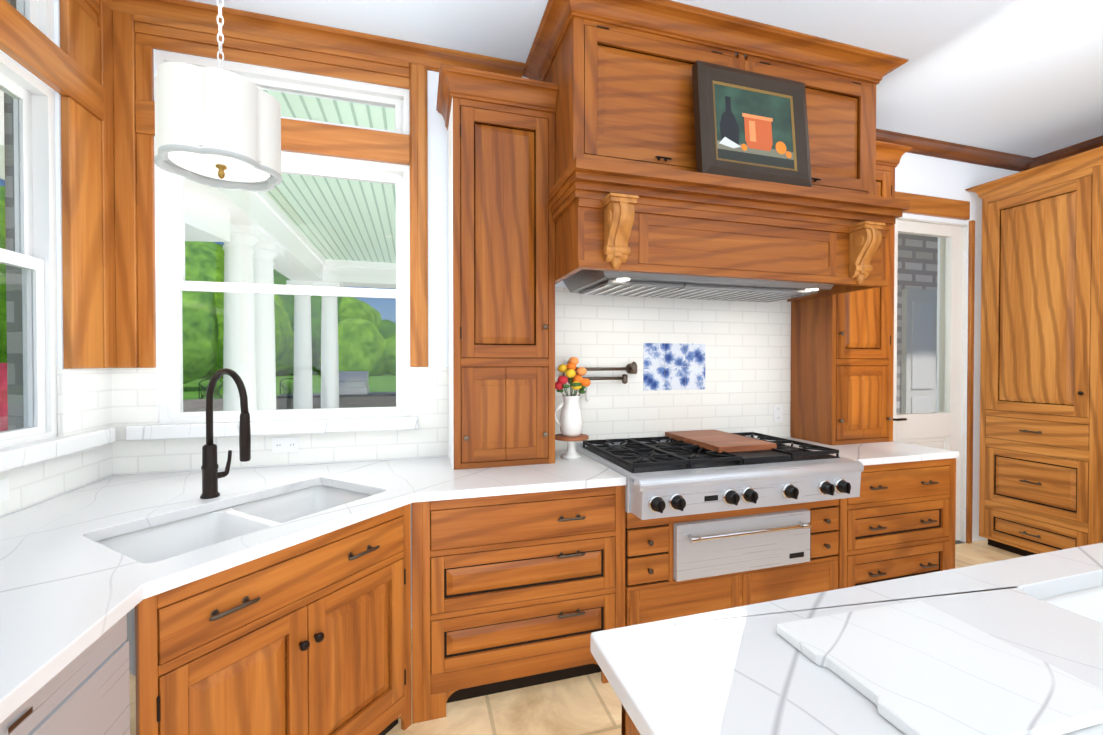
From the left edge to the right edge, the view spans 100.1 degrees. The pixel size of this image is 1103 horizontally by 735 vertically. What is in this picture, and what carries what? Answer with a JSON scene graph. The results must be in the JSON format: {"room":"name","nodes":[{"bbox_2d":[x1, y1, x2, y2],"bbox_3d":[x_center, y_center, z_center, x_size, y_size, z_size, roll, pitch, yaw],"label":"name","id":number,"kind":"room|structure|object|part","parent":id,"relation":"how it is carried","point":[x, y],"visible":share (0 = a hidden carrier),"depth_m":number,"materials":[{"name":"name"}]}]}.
{"room":"kitchen","nodes":[
{"label":"kitchen","id":0,"kind":"room"},
{"bbox_2d":[0,0,109,517],"bbox_3d":[-1.153,-0.086,-1.104,0.185,3.650,6.600,0,1,-16],"label":"wall","id":1,"kind":"structure","parent":0,"point":[13,417],"depth_m":1.78,"materials":[{"name":"white paint"}]},
{"bbox_2d":[0,0,57,448],"bbox_3d":[-1.795,-0.583,1.215,0.084,1.735,1.180,0,1,-16],"label":"window","id":2,"kind":"structure","parent":1,"relation":"in","point":[33,256],"depth_m":1.74,"materials":[{"name":"white wood"}]},
{"bbox_2d":[0,368,112,516],"bbox_3d":[-1.515,0.265,0.457,0.019,0.485,3.392,0,1,-16],"label":"tile","id":3,"kind":"structure","parent":1,"relation":"attached to","point":[84,399],"depth_m":1.85,"materials":[{"name":"white tile"}]},
{"bbox_2d":[0,478,8,501],"bbox_3d":[-1.814,0.411,1.501,0.007,0.073,0.115,0,1,-16],"label":"outlet","id":4,"kind":"object","parent":3,"relation":"in","point":[4,489],"visible":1,"depth_m":1.54,"materials":[{"name":"white plastic"}]},
{"bbox_2d":[0,428,115,472],"bbox_3d":[-1.741,0.308,1.315,0.069,0.065,1.485,0,1,-16],"label":"window sill","id":5,"kind":"structure","parent":1,"relation":"attached to","point":[18,456],"depth_m":1.68,"materials":[{"name":"stone"}]},
{"bbox_2d":[103,0,130,13],"bbox_3d":[-1.017,-1.577,-1.075,0.100,0.068,6.589,0,1,-16],"label":"crown molding","id":6,"kind":"structure","parent":1,"relation":"attached to","point":[115,5],"depth_m":2.06,"materials":[{"name":"brown wood"}]},
{"bbox_2d":[112,49,1018,672],"bbox_3d":[0.926,-0.130,3.060,6.750,3.050,0.220,0,1,-16],"label":"wall","id":7,"kind":"structure","parent":0,"point":[932,177],"depth_m":3.43,"materials":[{"name":"white paint"}]},
{"bbox_2d":[0,0,427,423],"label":"window","id":8,"kind":"structure","parent":7,"relation":"in","point":[172,284],"depth_m":2.16,"materials":[{"name":"white"}]},
{"bbox_2d":[125,416,417,440],"bbox_3d":[-1.315,0.297,2.287,1.260,0.065,0.100,0,1,-16],"label":"window sill","id":9,"kind":"structure","parent":7,"relation":"attached to","point":[220,429],"depth_m":2.23,"materials":[{"name":"stone"}]},
{"bbox_2d":[123,0,524,77],"bbox_3d":[-1.010,-1.612,2.308,1.778,0.068,0.100,0,1,-16],"label":"crown molding","id":10,"kind":"structure","parent":7,"relation":"attached to","point":[430,58],"depth_m":2.26,"materials":[{"name":"brown wood"}]},
{"bbox_2d":[112,287,790,474],"bbox_3d":[-0.186,0.012,2.622,3.767,0.945,0.019,0,1,-16],"label":"tile backsplash","id":11,"kind":"structure","parent":7,"relation":"attached to","point":[747,366],"depth_m":2.77,"materials":[{"name":"white tile"}]},
{"bbox_2d":[272,437,298,452],"bbox_3d":[-1.313,0.385,2.281,0.115,0.073,0.007,0,1,-16],"label":"electrical outlet","id":12,"kind":"object","parent":11,"relation":"attached to","point":[285,444],"visible":1,"depth_m":2.28,"materials":[{"name":"white plastic"}]},
{"bbox_2d":[567,360,636,401],"bbox_3d":[0.302,0.081,2.717,0.452,0.245,0.073,0,1,-16],"label":"pot filler","id":13,"kind":"object","parent":11,"relation":"attached to","point":[630,368],"visible":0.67,"depth_m":2.71,"materials":[{"name":"black metal"}]},
{"bbox_2d":[643,343,704,390],"bbox_3d":[0.773,0.000,2.891,0.438,0.291,0.003,0,1,-16],"label":"decorative tile","id":14,"kind":"object","parent":11,"relation":"attached to","point":[674,359],"depth_m":2.89,"materials":[{"name":"blue tile"}]},
{"bbox_2d":[773,405,782,421],"bbox_3d":[1.527,0.314,3.114,0.073,0.115,0.007,0,1,-16],"label":"electrical outlet","id":15,"kind":"object","parent":11,"relation":"attached to","point":[777,413],"visible":1,"depth_m":3.11,"materials":[{"name":"white plastic"}]},
{"bbox_2d":[523,0,909,301],"bbox_3d":[0.884,-1.039,2.512,1.965,1.219,0.769,0,1,-16],"label":"range hood","id":16,"kind":"object","parent":7,"relation":"attached to","point":[632,189],"visible":0.96,"depth_m":2.19,"materials":[{"name":"brown wood"}]},
{"bbox_2d":[563,269,833,302],"bbox_3d":[0.865,-0.464,2.582,1.701,0.139,0.631,0,1,-16],"label":"liner","id":17,"kind":"object","parent":16,"relation":"in","point":[608,283],"visible":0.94,"depth_m":2.39,"materials":[{"name":"silver metal"}]},
{"bbox_2d":[692,60,811,186],"bbox_3d":[0.973,-1.143,2.216,0.620,0.547,0.104,0,1,-16],"label":"framed painting","id":18,"kind":"object","parent":16,"relation":"on","point":[751,125],"visible":0.98,"depth_m":2.20,"materials":[{"name":"brown"}]},
{"bbox_2d":[893,217,967,541],"bbox_3d":[2.837,0.139,3.600,0.836,2.496,0.224,0,1,-16],"label":"back door","id":19,"kind":"structure","parent":7,"relation":"in","point":[944,427],"depth_m":3.63,"materials":[{"name":"white"}]},
{"bbox_2d":[895,191,974,543],"bbox_3d":[2.840,0.055,3.492,0.975,2.670,0.029,0,1,-16],"label":"door frame","id":20,"kind":"structure","parent":7,"relation":"attached to","point":[925,205],"depth_m":3.61,"materials":[{"name":"brown wood"}]},
{"bbox_2d":[876,129,1034,171],"bbox_3d":[2.767,-1.624,3.416,2.160,0.068,0.100,0,1,-16],"label":"crown molding","id":21,"kind":"structure","parent":7,"relation":"attached to","point":[958,152],"depth_m":3.51,"materials":[{"name":"brown wood"}]},
{"bbox_2d":[1020,135,1102,171],"bbox_3d":[4.786,-1.595,0.627,0.100,0.068,6.589,0,1,-16],"label":"crown molding","id":22,"kind":"structure","parent":7,"relation":"attached to","point":[1096,142],"depth_m":3.51,"materials":[{"name":"brown wood"}]},
{"bbox_2d":[129,539,1022,734],"bbox_3d":[1.928,1.491,-0.340,6.750,0.120,6.900,0,1,-16],"label":"floor","id":23,"kind":"structure","parent":0,"point":[589,704],"depth_m":1.90,"materials":[{"name":"beige tile"}]},
{"bbox_2d":[0,614,129,734],"bbox_3d":[-1.154,0.981,0.674,0.601,0.878,0.594,0,1,-16],"label":"dishwasher","id":24,"kind":"object","parent":23,"relation":"on","point":[86,691],"visible":0.6,"depth_m":0.91,"materials":[{"name":"silver metal"}]},
{"bbox_2d":[135,503,410,734],"bbox_3d":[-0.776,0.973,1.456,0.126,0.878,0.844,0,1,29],"label":"base cabinet","id":25,"kind":"object","parent":23,"relation":"on","point":[311,636],"visible":1,"depth_m":1.39,"materials":[{"name":"brown wood"}]},
{"bbox_2d":[412,485,624,723],"bbox_3d":[-0.203,0.964,2.269,0.916,0.878,0.679,0,1,-16],"label":"base cabinet","id":26,"kind":"object","parent":23,"relation":"on","point":[513,591],"depth_m":1.93,"materials":[{"name":"brown wood"}]},
{"bbox_2d":[621,705,639,734],"bbox_3d":[0.642,0.986,0.373,0.720,0.874,1.216,0,1,-16],"label":"base cabinet","id":27,"kind":"object","parent":23,"relation":"on","point":[628,726],"depth_m":0.79,"materials":[{"name":"brown wood"}]},
{"bbox_2d":[590,542,1102,734],"bbox_3d":[1.676,0.526,0.672,2.960,0.040,1.302,0,1,-16],"label":"countertop","id":28,"kind":"structure","parent":27,"relation":"on","point":[745,670],"depth_m":0.83,"materials":[{"name":"stone"}]},
{"bbox_2d":[777,600,1102,734],"bbox_3d":[0.631,0.495,0.770,0.350,0.019,0.300,0,1,-14],"label":"marble board","id":29,"kind":"object","parent":28,"relation":"on","point":[919,667],"visible":1,"depth_m":0.73,"materials":[{"name":"white stone"}]},
{"bbox_2d":[1040,585,1102,622],"bbox_3d":[1.496,0.664,0.932,0.860,0.240,0.540,0,1,-16],"label":"island sink","id":30,"kind":"object","parent":28,"relation":"in","point":[1088,603],"visible":0.02,"depth_m":1.13,"materials":[{"name":"white ceramic"}]},
{"bbox_2d":[620,498,847,626],"bbox_3d":[0.837,1.026,2.536,1.265,0.750,0.753,0,1,-16],"label":"base cabinet","id":31,"kind":"object","parent":23,"relation":"on","point":[677,566],"depth_m":2.21,"materials":[{"name":"brown wood"}]},
{"bbox_2d":[576,430,863,519],"bbox_3d":[0.851,0.527,2.472,1.219,0.240,0.854,0,1,-16],"label":"rangetop","id":32,"kind":"object","parent":31,"relation":"in","point":[676,473],"visible":1,"depth_m":2.19,"materials":[{"name":"silver metal"}]},
{"bbox_3d":[0.945,0.858,2.219,0.764,0.258,0.086,0,1,-16],"label":"warming drawer","id":33,"kind":"part","parent":31,"relation":"part of","materials":[{"name":"silver metal"}]},
{"bbox_2d":[848,458,955,586],"bbox_3d":[1.823,0.958,2.863,0.848,0.878,0.679,0,1,-16],"label":"base cabinet","id":34,"kind":"object","parent":23,"relation":"on","point":[902,522],"depth_m":2.54,"materials":[{"name":"brown wood"}]},
{"bbox_2d":[0,437,958,723],"bbox_3d":[0.539,0.519,1.114,4.292,0.036,3.292,0,1,-16],"label":"countertop","id":35,"kind":"structure","parent":34,"relation":"on","point":[70,589],"depth_m":1.48,"materials":[{"name":"stone"}]},
{"bbox_2d":[200,368,250,498],"bbox_3d":[-1.189,0.250,1.720,0.288,0.490,0.105,0,1,29],"label":"gooseneck faucet","id":36,"kind":"object","parent":35,"relation":"on","point":[211,474],"visible":1,"depth_m":1.73,"materials":[{"name":"brown metal"}]},
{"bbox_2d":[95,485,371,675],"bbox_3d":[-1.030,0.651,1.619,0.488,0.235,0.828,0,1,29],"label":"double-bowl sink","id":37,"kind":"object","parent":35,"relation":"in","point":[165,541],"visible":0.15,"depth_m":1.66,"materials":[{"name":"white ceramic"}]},
{"bbox_2d":[436,63,558,469],"bbox_3d":[-0.290,-0.446,2.372,0.565,1.868,0.388,0,1,-16],"label":"tall cabinet","id":38,"kind":"object","parent":35,"relation":"on","point":[501,278],"visible":1,"depth_m":2.25,"materials":[{"name":"brown wood"}]},
{"bbox_2d":[555,433,588,458],"bbox_3d":[0.106,0.428,2.486,0.190,0.116,0.190,0,1,-16],"label":"cake stand","id":39,"kind":"object","parent":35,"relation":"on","point":[571,452],"visible":0.88,"depth_m":2.45,"materials":[{"name":"white ceramic"}]},
{"bbox_2d":[555,357,590,436],"bbox_3d":[0.107,0.158,2.474,0.200,0.424,0.146,0,1,-16],"label":"pitcher","id":40,"kind":"object","parent":39,"relation":"on","point":[570,423],"visible":0.98,"depth_m":2.44,"materials":[{"name":"white ceramic"}]},
{"bbox_2d":[790,141,911,444],"bbox_3d":[1.950,-0.453,3.029,0.565,1.868,0.388,0,1,-16],"label":"tall cabinet","id":41,"kind":"object","parent":35,"relation":"on","point":[842,357],"visible":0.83,"depth_m":2.92,"materials":[{"name":"brown wood"}]},
{"bbox_2d":[977,146,1102,555],"bbox_3d":[3.710,0.007,3.330,0.648,2.770,0.676,0,1,-16],"label":"tall cabinet","id":42,"kind":"object","parent":23,"relation":"on","point":[1041,436],"depth_m":3.21,"materials":[{"name":"brown wood"}]},
{"bbox_2d":[189,0,1102,157],"bbox_3d":[1.886,-1.681,-0.229,6.750,0.120,7.200,0,1,-16],"label":"ceiling","id":43,"kind":"structure","parent":0,"point":[1021,77],"depth_m":2.34,"materials":[{"name":"white paint"}]},
{"bbox_2d":[154,0,281,191],"bbox_3d":[-1.108,-1.133,1.546,0.356,1.008,0.334,0,1,-16],"label":"pendant light","id":44,"kind":"object","parent":43,"relation":"hanging from","point":[219,127],"visible":1,"depth_m":1.44,"materials":[{"name":"white fabric"}]},
{"label":"outside","id":45,"kind":"structure","parent":0,"visible":0},
{"bbox_2d":[183,374,395,399],"bbox_3d":[-18.881,1.109,59.679,240.000,0.020,200.000,0,1,-16],"label":"lawn","id":46,"kind":"structure","parent":45,"point":[193,391],"depth_m":33.73,"materials":[{"name":"green plant"}]},
{"bbox_2d":[0,186,395,431],"bbox_3d":[-5.893,-9.107,38.170,131.636,20.863,97.779,0,1,-16],"label":"trees","id":47,"kind":"object","parent":46,"relation":"on","point":[283,324],"depth_m":48.73,"materials":[{"name":"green plant"}]},
{"bbox_3d":[-3.667,1.521,9.588,17.000,0.190,14.700,0,1,-16],"label":"floor","id":48,"kind":"structure","parent":45,"visible":0},
{"bbox_2d":[199,379,222,398],"bbox_3d":[-9.414,0.856,12.839,0.563,1.072,0.553,0,1,-31],"label":"outdoor chair","id":49,"kind":"object","parent":48,"relation":"on","point":[218,394],"depth_m":12.56,"materials":[{"name":"grey"}]},
{"bbox_2d":[183,399,278,411],"bbox_3d":[-3.544,1.109,13.606,12.500,0.550,0.250,0,1,-16],"label":"stone wall","id":50,"kind":"structure","parent":48,"relation":"on","point":[200,403],"depth_m":11.87,"materials":[{"name":"grey stone"}]},
{"bbox_2d":[223,224,343,410],"bbox_3d":[-0.695,-0.056,7.895,7.600,3.000,4.070,0,1,-16],"label":"columns","id":51,"kind":"structure","parent":48,"relation":"on","point":[261,347],"depth_m":5.76,"materials":[{"name":"white paint"}]},
{"bbox_2d":[0,90,229,241],"bbox_3d":[-3.638,-1.667,3.259,1.220,0.880,2.600,0,1,-5],"label":"roof eave","id":52,"kind":"object","parent":51,"relation":"on","point":[215,233],"depth_m":4.22,"materials":[{"name":"white paint"}]},
{"bbox_2d":[1,89,395,288],"bbox_3d":[0.719,-1.974,7.034,10.600,0.845,7.400,0,1,-16],"label":"porch ceiling","id":53,"kind":"structure","parent":51,"relation":"on","point":[276,232],"depth_m":5.65,"materials":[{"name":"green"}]},
{"bbox_2d":[280,378,293,394],"bbox_3d":[-7.450,0.850,13.415,0.563,1.072,0.553,0,1,-1],"label":"outdoor chair","id":54,"kind":"object","parent":48,"relation":"on","point":[286,387],"depth_m":13.14,"materials":[{"name":"grey"}]},
{"bbox_2d":[279,395,395,409],"bbox_3d":[-3.650,1.021,10.057,3.900,0.800,0.700,0,1,-16],"label":"stone wall","id":55,"kind":"structure","parent":48,"relation":"on","point":[354,404],"depth_m":9.59,"materials":[{"name":"grey stone"}]},
{"bbox_2d":[276,391,395,398],"bbox_3d":[-3.650,0.596,10.052,4.000,0.050,0.780,0,1,-16],"label":"countertop","id":56,"kind":"structure","parent":55,"relation":"on","point":[350,393],"depth_m":9.57,"materials":[{"name":"grey stone"}]},
{"bbox_2d":[339,371,368,386],"bbox_3d":[-4.266,0.273,9.878,0.620,0.340,0.520,0,1,-16],"label":"base cabinet","id":57,"kind":"object","parent":56,"relation":"on","point":[356,374],"depth_m":9.74,"materials":[{"name":"grey"}]},
{"bbox_2d":[896,233,937,413],"bbox_3d":[4.193,-0.228,5.689,3.900,3.390,0.372,0,1,-16],"label":"wall","id":58,"kind":"structure","parent":48,"relation":"on","point":[914,396],"depth_m":5.58,"materials":[{"name":"white"}]}
]}

